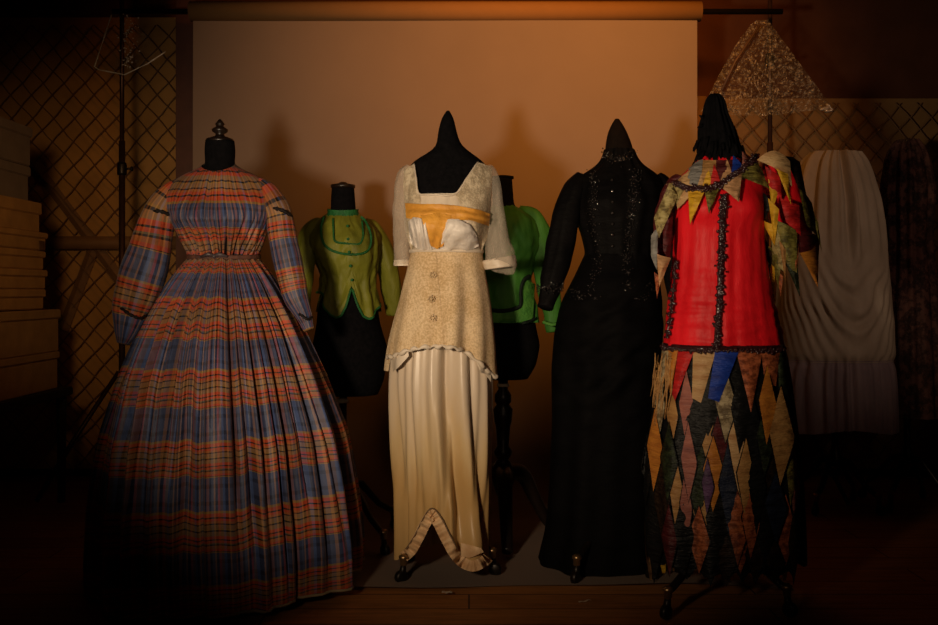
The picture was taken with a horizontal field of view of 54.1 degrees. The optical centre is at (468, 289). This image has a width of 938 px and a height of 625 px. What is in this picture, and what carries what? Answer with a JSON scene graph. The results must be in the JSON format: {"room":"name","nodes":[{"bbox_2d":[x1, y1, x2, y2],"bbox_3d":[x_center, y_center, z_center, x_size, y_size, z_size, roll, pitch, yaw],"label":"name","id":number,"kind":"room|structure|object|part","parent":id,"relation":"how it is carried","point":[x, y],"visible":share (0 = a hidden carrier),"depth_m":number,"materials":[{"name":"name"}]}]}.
{"room":"backstage room","nodes":[
{"label":"backstage room","id":0,"kind":"room"},
{"bbox_2d":[0,476,937,624],"bbox_3d":[0.100,1.070,1.725,6.200,0.100,6.650,0,0,0],"label":"floor","id":1,"kind":"structure","parent":0,"point":[864,567],"depth_m":3.10,"materials":[{"name":"brown wood"}]},
{"bbox_2d":[34,0,133,501],"bbox_3d":[-1.732,-0.295,4.564,0.667,2.610,0.638,0,0,0],"label":"stand","id":2,"kind":"object","parent":1,"relation":"on","point":[122,168],"visible":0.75,"depth_m":4.49,"materials":[{"name":"brown metal"}]},
{"bbox_3d":[-1.885,0.702,4.432,0.384,0.616,0.022,0,0,-20],"label":"leg","id":3,"kind":"part","parent":2,"relation":"part of","materials":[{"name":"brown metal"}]},
{"bbox_2d":[94,14,165,74],"bbox_3d":[-1.623,-1.176,4.395,0.340,0.296,0.048,0,0,2],"label":"clear plastic bag","id":4,"kind":"object","parent":2,"relation":"hanging from","point":[123,14],"visible":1,"depth_m":4.40,"materials":[{"name":"clear plastic"}]},
{"bbox_2d":[112,9,782,14],"bbox_3d":[-0.104,-1.351,4.460,3.249,0.028,0.027,0,0,0],"label":"crossbar","id":5,"kind":"object","parent":2,"relation":"attached to","point":[114,11],"visible":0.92,"depth_m":4.45,"materials":[{"name":"wood"}]},
{"bbox_2d":[0,17,175,469],"bbox_3d":[-2.109,-0.230,4.965,1.242,2.500,0.080,0,0,0],"label":"lattice fence","id":6,"kind":"object","parent":1,"relation":"on","point":[50,84],"visible":0.56,"depth_m":4.99,"materials":[{"name":"wood"}]},
{"bbox_3d":[-2.109,-0.254,4.941,1.182,0.070,0.022,0,0,0],"label":"rail","id":7,"kind":"part","parent":6,"relation":"part of","materials":[{"name":"brown wood"}]},
{"bbox_2d":[176,0,202,269],"bbox_3d":[-1.432,-0.480,4.710,0.112,3.000,0.100,0,0,0],"label":"trim","id":8,"kind":"structure","parent":1,"relation":"on","point":[184,26],"depth_m":4.66,"materials":[{"name":"brown wood"}]},
{"bbox_2d":[80,1,793,588],"bbox_3d":[-0.114,-0.192,3.809,2.476,2.414,1.397,0,0,0],"label":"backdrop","id":9,"kind":"structure","parent":1,"relation":"on","point":[311,96],"depth_m":4.45,"materials":[{"name":"beige paint"}]},
{"bbox_2d":[202,119,243,254],"bbox_3d":[-0.867,0.212,3.200,0.352,1.614,0.341,0,0,0],"label":"dress form","id":10,"kind":"object","parent":9,"relation":"on","point":[219,150],"visible":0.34,"depth_m":3.16,"materials":[{"name":"black fabric"}]},
{"bbox_2d":[83,164,364,621],"bbox_3d":[-0.839,0.287,3.202,0.980,1.452,0.888,0,0,0],"label":"gown","id":11,"kind":"object","parent":10,"relation":"attached to","point":[224,483],"visible":1,"depth_m":2.94,"materials":[{"name":"fabric"}]},
{"bbox_2d":[313,182,393,554],"bbox_3d":[-0.514,0.289,3.718,0.444,1.459,0.441,0,0,0],"label":"dress form","id":12,"kind":"object","parent":9,"relation":"on","point":[351,348],"visible":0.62,"depth_m":3.65,"materials":[{"name":"black fabric"}]},
{"bbox_3d":[-0.514,0.446,3.730,0.052,0.026,0.052,0,0,0],"label":"collar knob","id":13,"kind":"part","parent":12,"relation":"part of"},
{"bbox_2d":[298,209,401,319],"bbox_3d":[-0.495,-0.107,3.749,0.427,0.450,0.300,0,0,0],"label":"jacket","id":14,"kind":"object","parent":12,"relation":"attached to","point":[348,250],"visible":0.95,"depth_m":3.66,"materials":[{"name":"green fabric"}]},
{"bbox_3d":[-0.488,-0.216,3.650,0.208,0.164,0.103,0,0,0],"label":"yoke trim","id":15,"kind":"part","parent":14,"relation":"part of","materials":[{"name":"green fabric"}]},
{"bbox_3d":[-0.479,-0.231,3.640,0.125,0.111,0.066,0,0,-10],"label":"yoke trim","id":16,"kind":"part","parent":14,"relation":"part of","materials":[{"name":"fabric"}]},
{"bbox_3d":[-0.488,0.052,3.690,0.267,0.134,0.149,0,0,0],"label":"hem trim","id":17,"kind":"part","parent":14,"relation":"part of","materials":[{"name":"green fabric"}]},
{"bbox_3d":[-0.410,0.885,3.625,0.034,0.226,0.290,0,0,-40],"label":"leg","id":18,"kind":"part","parent":12,"relation":"part of","materials":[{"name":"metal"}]},
{"bbox_3d":[-0.405,0.885,3.842,0.250,0.226,0.034,0,0,-40],"label":"leg","id":19,"kind":"part","parent":12,"relation":"part of","materials":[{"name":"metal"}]},
{"bbox_2d":[379,529,387,539],"bbox_3d":[-0.328,0.938,3.528,0.034,0.040,0.034,0,0,0],"label":"socket","id":20,"kind":"object","parent":12,"relation":"attached to","point":[383,532],"depth_m":3.52,"materials":[{"name":"gold metal"}]},
{"bbox_2d":[394,111,501,581],"bbox_3d":[-0.071,0.188,3.345,0.376,1.662,0.353,0,0,0],"label":"dress form","id":21,"kind":"object","parent":9,"relation":"on","point":[444,168],"visible":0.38,"depth_m":3.23,"materials":[{"name":"black fabric"}]},
{"bbox_2d":[399,554,407,565],"bbox_3d":[-0.227,0.938,3.194,0.034,0.040,0.034,0,0,0],"label":"socket","id":22,"kind":"object","parent":21,"relation":"attached to","point":[403,562],"depth_m":3.18,"materials":[{"name":"gold metal"}]},
{"bbox_3d":[-0.165,0.885,3.237,0.186,0.226,0.034,0,0,-35],"label":"leg","id":23,"kind":"part","parent":21,"relation":"part of","materials":[{"name":"metal"}]},
{"bbox_2d":[384,161,516,571],"bbox_3d":[-0.087,0.259,3.299,0.426,1.430,0.415,0,0,-32],"label":"dress","id":24,"kind":"object","parent":21,"relation":"attached to","point":[441,364],"visible":1,"depth_m":3.17,"materials":[{"name":"fabric"}]},
{"bbox_2d":[408,217,433,250],"bbox_3d":[-0.173,-0.193,3.166,0.098,0.114,0.098,0,0,21],"label":"drape","id":25,"kind":"object","parent":24,"relation":"hanging from","point":[420,229],"depth_m":3.14,"materials":[{"name":"white fabric"}]},
{"bbox_3d":[-0.138,0.031,3.169,0.106,0.328,0.109,0,0,0],"label":"panel","id":26,"kind":"part","parent":24,"relation":"part of","materials":[{"name":"fabric"}]},
{"bbox_3d":[-0.075,-0.265,3.178,0.298,0.081,0.100,0,0,0],"label":"gold sash","id":27,"kind":"part","parent":24,"relation":"part of","materials":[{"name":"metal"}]},
{"bbox_2d":[440,219,478,250],"bbox_3d":[-0.037,-0.189,3.161,0.145,0.105,0.109,0,0,0],"label":"drape","id":28,"kind":"object","parent":24,"relation":"hanging from","point":[455,234],"depth_m":3.14,"materials":[{"name":"white fabric"}]},
{"bbox_3d":[0.020,0.885,3.288,0.163,0.226,0.034,0,0,7],"label":"leg","id":29,"kind":"part","parent":21,"relation":"part of","materials":[{"name":"metal"}]},
{"bbox_2d":[489,547,496,558],"bbox_3d":[0.083,0.938,3.280,0.034,0.040,0.034,0,0,0],"label":"socket","id":30,"kind":"object","parent":21,"relation":"attached to","point":[492,550],"depth_m":3.27,"materials":[{"name":"gold metal"}]},
{"bbox_2d":[492,175,546,554],"bbox_3d":[0.130,0.273,3.681,0.472,1.473,0.424,0,0,0],"label":"dress form","id":31,"kind":"object","parent":9,"relation":"on","point":[517,345],"visible":0.52,"depth_m":3.64,"materials":[{"name":"black fabric"}]},
{"bbox_3d":[0.138,0.381,3.720,0.052,0.022,0.052,0,0,0],"label":"collar knob","id":32,"kind":"part","parent":31,"relation":"part of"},
{"bbox_3d":[0.138,0.854,3.586,0.076,0.308,0.234,0,0,0],"label":"leg","id":33,"kind":"part","parent":31,"relation":"part of","materials":[{"name":"brown wood"}]},
{"bbox_2d":[483,205,560,332],"bbox_3d":[0.166,-0.084,3.713,0.432,0.514,0.275,0,0,0],"label":"jacket","id":34,"kind":"object","parent":31,"relation":"attached to","point":[521,232],"visible":0.59,"depth_m":3.62,"materials":[{"name":"green fabric"}]},
{"bbox_3d":[0.255,0.855,3.808,0.258,0.309,0.076,0,0,-37],"label":"leg","id":35,"kind":"part","parent":31,"relation":"part of","materials":[{"name":"brown wood"}]},
{"bbox_2d":[570,119,679,583],"bbox_3d":[0.564,0.189,3.408,0.428,1.661,0.495,0,0,0],"label":"dress form","id":36,"kind":"object","parent":9,"relation":"on","point":[617,137],"visible":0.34,"depth_m":3.40,"materials":[{"name":"black fabric"}]},
{"bbox_2d":[572,554,581,565],"bbox_3d":[0.375,0.938,3.192,0.034,0.040,0.034,0,0,0],"label":"socket","id":37,"kind":"object","parent":36,"relation":"attached to","point":[576,558],"depth_m":3.18,"materials":[{"name":"gold metal"}]},
{"bbox_3d":[0.455,0.885,3.306,0.034,0.226,0.315,0,0,35],"label":"leg","id":38,"kind":"part","parent":36,"relation":"part of","materials":[{"name":"metal"}]},
{"bbox_2d":[536,148,672,576],"bbox_3d":[0.501,0.243,3.444,0.479,1.556,0.478,0,0,44],"label":"dress","id":39,"kind":"object","parent":36,"relation":"attached to","point":[608,334],"visible":0.89,"depth_m":3.31,"materials":[{"name":"fabric"}]},
{"bbox_2d":[645,141,797,619],"bbox_3d":[0.807,0.261,3.060,0.441,1.517,0.478,0,0,0],"label":"dress form","id":40,"kind":"object","parent":1,"relation":"on","point":[789,608],"visible":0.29,"depth_m":2.86,"materials":[{"name":"black fabric"}]},
{"bbox_2d":[662,585,672,599],"bbox_3d":[0.617,0.938,2.849,0.034,0.040,0.034,0,0,0],"label":"socket","id":41,"kind":"object","parent":40,"relation":"attached to","point":[668,589],"depth_m":2.84,"materials":[{"name":"gold metal"}]},
{"bbox_3d":[0.715,0.885,2.938,0.300,0.226,0.034,0,0,-42],"label":"leg","id":42,"kind":"part","parent":40,"relation":"part of","materials":[{"name":"metal"}]},
{"bbox_2d":[692,93,745,164],"bbox_3d":[0.827,-0.508,3.050,0.183,0.284,0.210,0,0,0],"label":"hood","id":43,"kind":"object","parent":40,"relation":"attached to","point":[717,131],"visible":0.89,"depth_m":3.00,"materials":[{"name":"fabric"}]},
{"bbox_2d":[641,151,821,586],"bbox_3d":[0.863,0.269,3.051,0.580,1.441,0.447,0,0,0],"label":"costume","id":44,"kind":"object","parent":40,"relation":"attached to","point":[723,479],"visible":0.99,"depth_m":2.91,"materials":[{"name":"fabric"}]},
{"bbox_3d":[0.928,0.885,2.948,0.034,0.226,0.235,0,0,-41],"label":"leg","id":45,"kind":"part","parent":40,"relation":"part of","materials":[{"name":"metal"}]},
{"bbox_2d":[781,583,792,596],"bbox_3d":[0.994,0.938,2.873,0.034,0.040,0.034,0,0,0],"label":"socket","id":46,"kind":"object","parent":40,"relation":"attached to","point":[786,587],"depth_m":2.86,"materials":[{"name":"gold metal"}]},
{"bbox_2d":[765,0,850,504],"bbox_3d":[1.458,-0.295,4.614,0.667,2.610,0.638,0,0,0],"label":"stand","id":47,"kind":"object","parent":1,"relation":"on","point":[768,57],"visible":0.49,"depth_m":4.54,"materials":[{"name":"brown metal"}]},
{"bbox_2d":[702,20,832,115],"bbox_3d":[1.439,-1.074,4.442,0.618,0.472,0.094,0,0,0],"label":"sheet","id":48,"kind":"object","parent":47,"relation":"hanging from","point":[825,109],"visible":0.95,"depth_m":4.44,"materials":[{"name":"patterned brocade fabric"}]},
{"bbox_3d":[1.642,0.702,4.423,0.384,0.616,0.022,0,0,40],"label":"leg","id":49,"kind":"part","parent":47,"relation":"part of","materials":[{"name":"brown metal"}]},
{"bbox_2d":[697,96,937,469],"bbox_3d":[1.998,-0.010,4.965,1.563,2.060,0.080,0,0,0],"label":"lattice fence","id":50,"kind":"object","parent":1,"relation":"on","point":[853,123],"visible":0.13,"depth_m":4.99,"materials":[{"name":"wood"}]},
{"bbox_3d":[1.247,-0.010,4.957,0.060,2.060,0.065,0,0,0],"label":"post","id":51,"kind":"part","parent":50,"relation":"part of","materials":[{"name":"brown wood"}]},
{"bbox_3d":[-2.225,0.744,3.980,0.610,0.553,0.960,0,0,0],"label":"table","id":52,"kind":"object","parent":1,"relation":"on","visible":0},
{"bbox_2d":[0,351,59,400],"bbox_3d":[-2.204,0.379,4.027,0.508,0.174,0.708,0,0,0],"label":"storage box","id":53,"kind":"object","parent":52,"relation":"on","point":[20,376],"visible":0.82,"depth_m":4.08,"materials":[{"name":"brown cardboard"}]},
{"bbox_3d":[-2.204,0.308,4.027,0.508,0.032,0.708,0,0,0],"label":"lid","id":54,"kind":"part","parent":53,"relation":"part of","materials":[{"name":"brown cardboard"}]},
{"bbox_2d":[0,309,60,358],"bbox_3d":[-2.204,0.191,4.038,0.508,0.199,0.708,0,0,0],"label":"storage box","id":55,"kind":"object","parent":53,"relation":"on","point":[29,331],"visible":0.98,"depth_m":4.08,"materials":[{"name":"brown cardboard"}]},
{"bbox_2d":[0,289,45,310],"bbox_3d":[-2.204,0.042,3.882,0.508,0.090,0.708,0,0,0],"label":"storage box","id":56,"kind":"object","parent":55,"relation":"on","point":[10,299],"visible":1,"depth_m":4.01,"materials":[{"name":"brown cardboard"}]},
{"bbox_3d":[-2.204,0.014,3.882,0.508,0.036,0.708,0,0,0],"label":"lid","id":57,"kind":"part","parent":56,"relation":"part of","materials":[{"name":"brown cardboard"}]},
{"bbox_2d":[0,268,46,288],"bbox_3d":[-2.200,-0.049,3.893,0.508,0.086,0.708,0,0,0],"label":"storage box","id":58,"kind":"object","parent":56,"relation":"on","point":[9,278],"visible":1,"depth_m":4.01,"materials":[{"name":"brown cardboard"}]},
{"bbox_2d":[0,247,45,269],"bbox_3d":[-2.204,-0.136,3.882,0.508,0.086,0.708,0,0,0],"label":"storage box","id":59,"kind":"object","parent":58,"relation":"on","point":[12,258],"visible":1,"depth_m":4.01,"materials":[{"name":"brown cardboard"}]},
{"bbox_3d":[-2.204,-0.163,3.882,0.508,0.031,0.708,0,0,0],"label":"lid","id":60,"kind":"part","parent":59,"relation":"part of","materials":[{"name":"brown cardboard"}]},
{"bbox_2d":[0,227,47,250],"bbox_3d":[-2.197,-0.222,3.893,0.509,0.082,0.708,0,0,0],"label":"storage box","id":61,"kind":"object","parent":59,"relation":"on","point":[9,237],"visible":1,"depth_m":4.01,"materials":[{"name":"brown cardboard"}]},
{"bbox_2d":[0,195,41,231],"bbox_3d":[-2.204,-0.329,3.843,0.508,0.135,0.708,0,0,0],"label":"storage box","id":62,"kind":"object","parent":61,"relation":"on","point":[15,213],"visible":1,"depth_m":4.00,"materials":[{"name":"brown cardboard"}]},
{"bbox_2d":[0,159,30,199],"bbox_3d":[-2.204,-0.468,3.737,0.508,0.158,0.708,0,0,0],"label":"storage box","id":63,"kind":"object","parent":62,"relation":"on","point":[13,176],"visible":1,"depth_m":3.95,"materials":[{"name":"brown cardboard"}]},
{"bbox_3d":[-2.204,-0.525,3.737,0.508,0.044,0.708,0,0,0],"label":"lid","id":64,"kind":"part","parent":63,"relation":"part of","materials":[{"name":"brown cardboard"}]},
{"bbox_2d":[0,117,32,165],"bbox_3d":[-2.204,-0.637,3.756,0.508,0.172,0.708,0,0,0],"label":"storage box","id":65,"kind":"object","parent":63,"relation":"on","point":[15,137],"visible":1,"depth_m":3.96,"materials":[{"name":"brown cardboard"}]},
{"bbox_3d":[-2.204,-0.702,3.756,0.508,0.044,0.708,0,0,0],"label":"lid","id":66,"kind":"part","parent":65,"relation":"part of","materials":[{"name":"brown cardboard"}]},
{"bbox_3d":[-2.204,-0.369,3.843,0.508,0.054,0.708,0,0,0],"label":"lid","id":67,"kind":"part","parent":62,"relation":"part of","materials":[{"name":"brown cardboard"}]},
{"bbox_3d":[-2.198,-0.249,3.893,0.508,0.027,0.708,0,0,0],"label":"lid","id":68,"kind":"part","parent":61,"relation":"part of","materials":[{"name":"brown cardboard"}]},
{"bbox_3d":[-2.200,-0.076,3.893,0.508,0.031,0.708,0,0,0],"label":"lid","id":69,"kind":"part","parent":58,"relation":"part of","materials":[{"name":"brown cardboard"}]},
{"bbox_3d":[-2.204,0.113,4.038,0.508,0.042,0.708,0,0,0],"label":"lid","id":70,"kind":"part","parent":55,"relation":"part of","materials":[{"name":"brown cardboard"}]},
{"bbox_3d":[1.708,0.217,4.300,0.352,1.604,0.341,0,0,0],"label":"dress form","id":71,"kind":"object","parent":1,"relation":"on","visible":0},
{"bbox_2d":[812,492,819,501],"bbox_3d":[1.571,0.938,4.159,0.034,0.040,0.034,0,0,0],"label":"socket","id":72,"kind":"object","parent":71,"relation":"attached to","point":[816,495],"depth_m":4.15,"materials":[{"name":"gold metal"}]},
{"bbox_2d":[776,149,898,434],"bbox_3d":[1.707,0.004,4.299,0.577,1.299,0.430,0,0,0],"label":"skirt","id":73,"kind":"object","parent":71,"relation":"attached to","point":[839,333],"visible":0.82,"depth_m":4.14,"materials":[{"name":"beige fabric"}]},
{"bbox_2d":[875,493,882,501],"bbox_3d":[1.854,0.938,4.159,0.034,0.040,0.034,0,0,0],"label":"socket","id":74,"kind":"object","parent":71,"relation":"attached to","point":[878,496],"depth_m":4.15,"materials":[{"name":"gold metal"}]},
{"bbox_3d":[2.073,0.178,4.350,0.341,1.682,0.341,0,0,0],"label":"dress form","id":75,"kind":"object","parent":1,"relation":"on","visible":0},
{"bbox_2d":[887,490,894,498],"bbox_3d":[1.932,0.938,4.209,0.034,0.040,0.034,0,0,0],"label":"socket","id":76,"kind":"object","parent":75,"relation":"attached to","point":[890,493],"depth_m":4.20,"materials":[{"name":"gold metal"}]},
{"bbox_2d":[879,138,937,419],"bbox_3d":[2.082,-0.059,4.349,0.306,1.302,0.312,0,0,0],"label":"dress","id":77,"kind":"object","parent":75,"relation":"attached to","point":[907,190],"visible":0.77,"depth_m":4.24,"materials":[{"name":"black fabric"}]},
{"bbox_2d":[0,0,937,475],"bbox_3d":[0.100,-0.480,5.100,6.200,3.200,0.100,0,0,0],"label":"wall","id":78,"kind":"structure","parent":0,"point":[847,48],"depth_m":5.05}
]}

